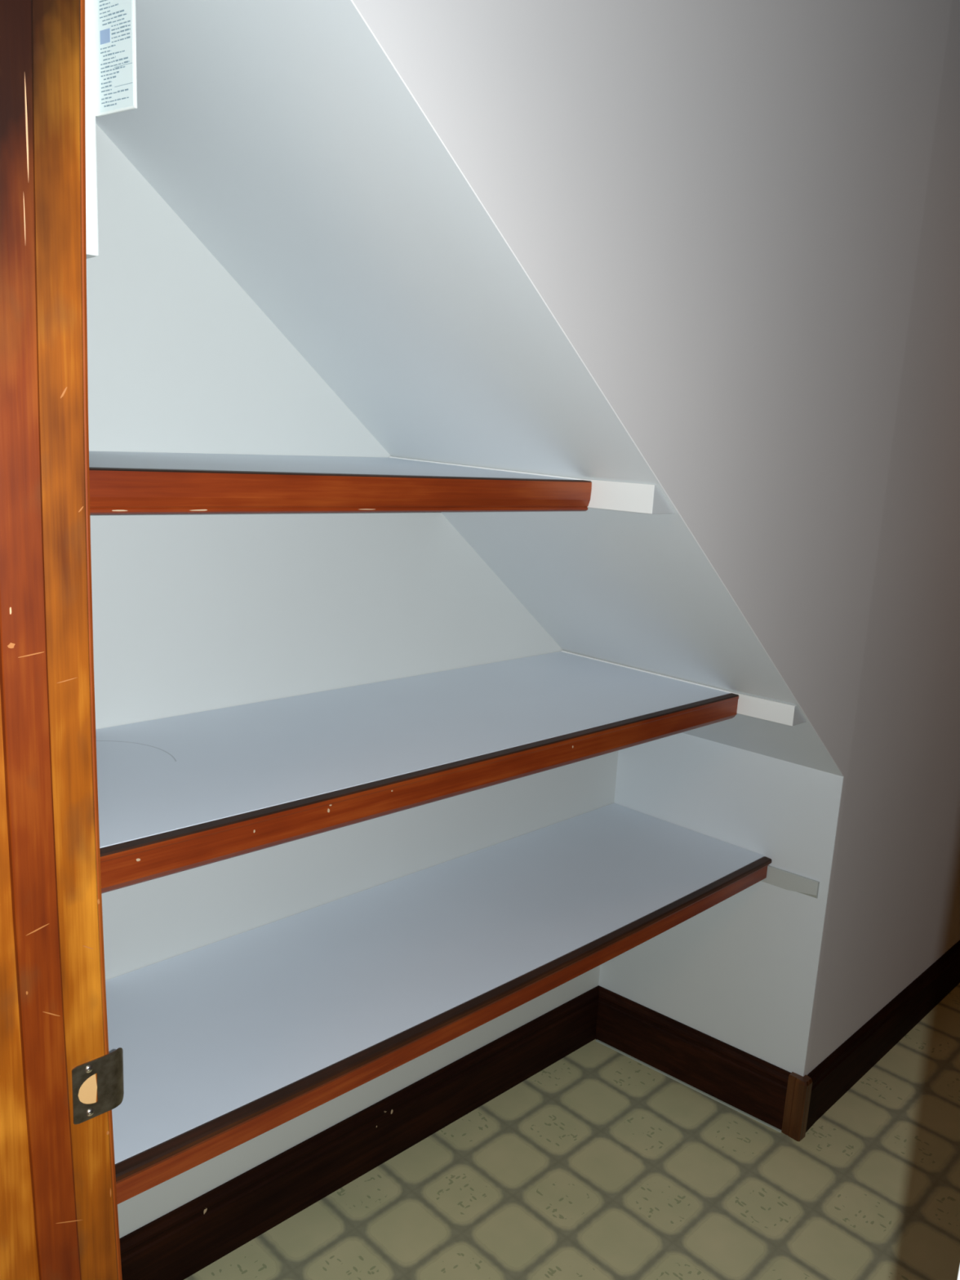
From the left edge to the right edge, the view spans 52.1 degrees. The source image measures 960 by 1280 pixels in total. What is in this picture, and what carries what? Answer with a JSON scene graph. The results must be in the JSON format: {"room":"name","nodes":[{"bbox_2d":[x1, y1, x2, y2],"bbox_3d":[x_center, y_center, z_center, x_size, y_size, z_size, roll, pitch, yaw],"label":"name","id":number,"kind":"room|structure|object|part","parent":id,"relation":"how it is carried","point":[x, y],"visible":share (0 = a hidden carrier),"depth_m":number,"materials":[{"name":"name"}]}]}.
{"room":"pantry closet","nodes":[
{"label":"pantry closet","id":0,"kind":"room"},
{"bbox_2d":[86,123,618,1238],"bbox_3d":[0.631,-0.236,2.734,4.220,2.600,0.100,-8,16,-43],"label":"wall","id":1,"kind":"structure","parent":0,"point":[192,613],"depth_m":1.72,"materials":[{"name":"paint"}]},
{"bbox_2d":[119,985,599,1279],"bbox_3d":[-0.257,1.091,2.125,1.599,0.150,0.015,-8,16,-43],"label":"baseboard","id":2,"kind":"structure","parent":1,"relation":"attached to","point":[178,1244],"depth_m":2.08,"materials":[{"name":"brown wood"}]},
{"bbox_2d":[88,450,675,514],"bbox_3d":[-0.226,-0.230,1.428,0.954,0.065,0.559,-8,16,-43],"label":"wall shelf","id":3,"kind":"object","parent":1,"relation":"attached to","point":[122,482],"visible":0.93,"depth_m":1.31,"materials":[{"name":"wood"}]},
{"bbox_3d":[-0.146,-0.193,1.296,0.881,0.054,0.022,-8,16,-43],"label":"edge moulding","id":4,"kind":"part","parent":3,"relation":"part of","materials":[{"name":"brown wood"}]},
{"bbox_2d":[95,650,806,893],"bbox_3d":[-0.059,0.169,1.694,1.479,0.070,0.559,-8,16,-43],"label":"wall shelf","id":5,"kind":"object","parent":1,"relation":"attached to","point":[179,793],"visible":0.92,"depth_m":1.56,"materials":[{"name":"wood"}]},
{"bbox_2d":[105,803,819,1204],"bbox_3d":[-0.020,0.586,1.850,1.666,0.074,0.544,-8,16,-43],"label":"wall shelf","id":6,"kind":"object","parent":1,"relation":"attached to","point":[224,1043],"visible":0.95,"depth_m":1.72,"materials":[{"name":"wood"}]},
{"bbox_2d":[95,0,843,776],"bbox_3d":[-0.102,-0.480,1.482,2.221,1.704,0.566,-8,16,-43],"label":"ceiling","id":7,"kind":"structure","parent":0,"point":[283,135],"depth_m":1.42,"materials":[{"name":"paint"}]},
{"bbox_2d":[184,982,959,1279],"bbox_3d":[0.909,1.449,1.306,6.100,0.100,3.100,-8,16,-43],"label":"floor","id":8,"kind":"structure","parent":0,"point":[599,1164],"depth_m":2.14,"materials":[{"name":"tile"}]},
{"bbox_2d":[351,0,959,1075],"bbox_3d":[0.863,-0.117,2.211,4.424,2.600,0.131,-8,16,-44],"label":"wall","id":9,"kind":"structure","parent":0,"point":[740,219],"depth_m":1.69,"materials":[{"name":"paint"}]},
{"bbox_2d":[805,940,959,1132],"bbox_3d":[1.589,0.984,3.147,0.016,0.150,2.311,14,16,43],"label":"baseboard","id":10,"kind":"structure","parent":9,"relation":"attached to","point":[843,1068],"depth_m":2.62,"materials":[{"name":"brown wood"}]},
{"bbox_2d":[598,733,844,1076],"bbox_3d":[0.586,0.681,2.461,0.570,0.908,0.091,12,15,38],"label":"wall","id":11,"kind":"structure","parent":0,"point":[740,972],"depth_m":2.36,"materials":[{"name":"paint"}]},
{"bbox_2d":[595,1039,781,1132],"bbox_3d":[0.518,1.131,2.506,0.525,0.002,0.007,12,15,38],"label":"trim","id":12,"kind":"structure","parent":11,"relation":"attached to","point":[597,1040],"depth_m":2.49,"materials":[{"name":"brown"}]},
{"bbox_2d":[595,985,791,1129],"bbox_3d":[0.526,1.057,2.502,0.553,0.150,0.014,12,15,38],"label":"baseboard","id":13,"kind":"structure","parent":11,"relation":"attached to","point":[747,1082],"depth_m":2.48,"materials":[{"name":"brown wood"}]},
{"bbox_2d":[781,1071,812,1141],"bbox_3d":[0.752,1.103,2.325,0.033,0.154,0.046,-8,16,-43],"label":"trim","id":14,"kind":"structure","parent":11,"relation":"attached to","point":[798,1092],"depth_m":2.31,"materials":[{"name":"brown wood"}]},
{"bbox_3d":[-0.108,0.160,0.586,0.100,2.600,2.050,-8,16,-43],"label":"wall","id":15,"kind":"structure","parent":0,"visible":0},
{"bbox_2d":[0,0,124,1279],"bbox_3d":[-0.434,0.352,0.962,0.213,2.040,0.082,-8,16,-43],"label":"trim","id":16,"kind":"structure","parent":15,"relation":"attached to","point":[61,1085],"depth_m":0.88,"materials":[{"name":"brown wood"}]},
{"bbox_3d":[-0.385,0.451,0.994,0.007,0.064,0.056,12,15,37],"label":"strike plate","id":17,"kind":"part","parent":16,"relation":"part of","materials":[{"name":"metal"}]},
{"bbox_3d":[-0.381,0.344,1.018,0.059,2.040,0.060,-8,16,-43],"label":"casing","id":18,"kind":"part","parent":16,"relation":"part of","materials":[{"name":"brown wood"}]},
{"bbox_2d":[84,0,137,258],"bbox_3d":[-0.441,-0.600,0.970,0.092,0.421,0.258,-8,16,-43],"label":"wall box","id":19,"kind":"object","parent":15,"relation":"attached to","point":[110,25],"visible":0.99,"depth_m":0.94,"materials":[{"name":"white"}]},
{"bbox_3d":[-0.342,-0.649,0.913,0.061,0.291,0.003,11,14,33],"label":"label plate","id":20,"kind":"part","parent":19,"relation":"part of","materials":[{"name":"white paper"}]},
{"bbox_2d":[99,0,133,106],"bbox_3d":[-0.339,-0.647,0.909,0.048,0.277,0.001,11,14,33],"label":"print","id":21,"kind":"object","parent":19,"relation":"attached to","point":[116,16],"depth_m":0.93,"materials":[{"name":"white paper"}]},
{"bbox_2d":[956,1265,959,1279],"bbox_3d":[0.171,0.512,0.341,0.132,2.040,0.075,-8,16,-43],"label":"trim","id":22,"kind":"structure","parent":15,"relation":"attached to","point":[958,1274],"depth_m":0.25,"materials":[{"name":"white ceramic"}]}
]}

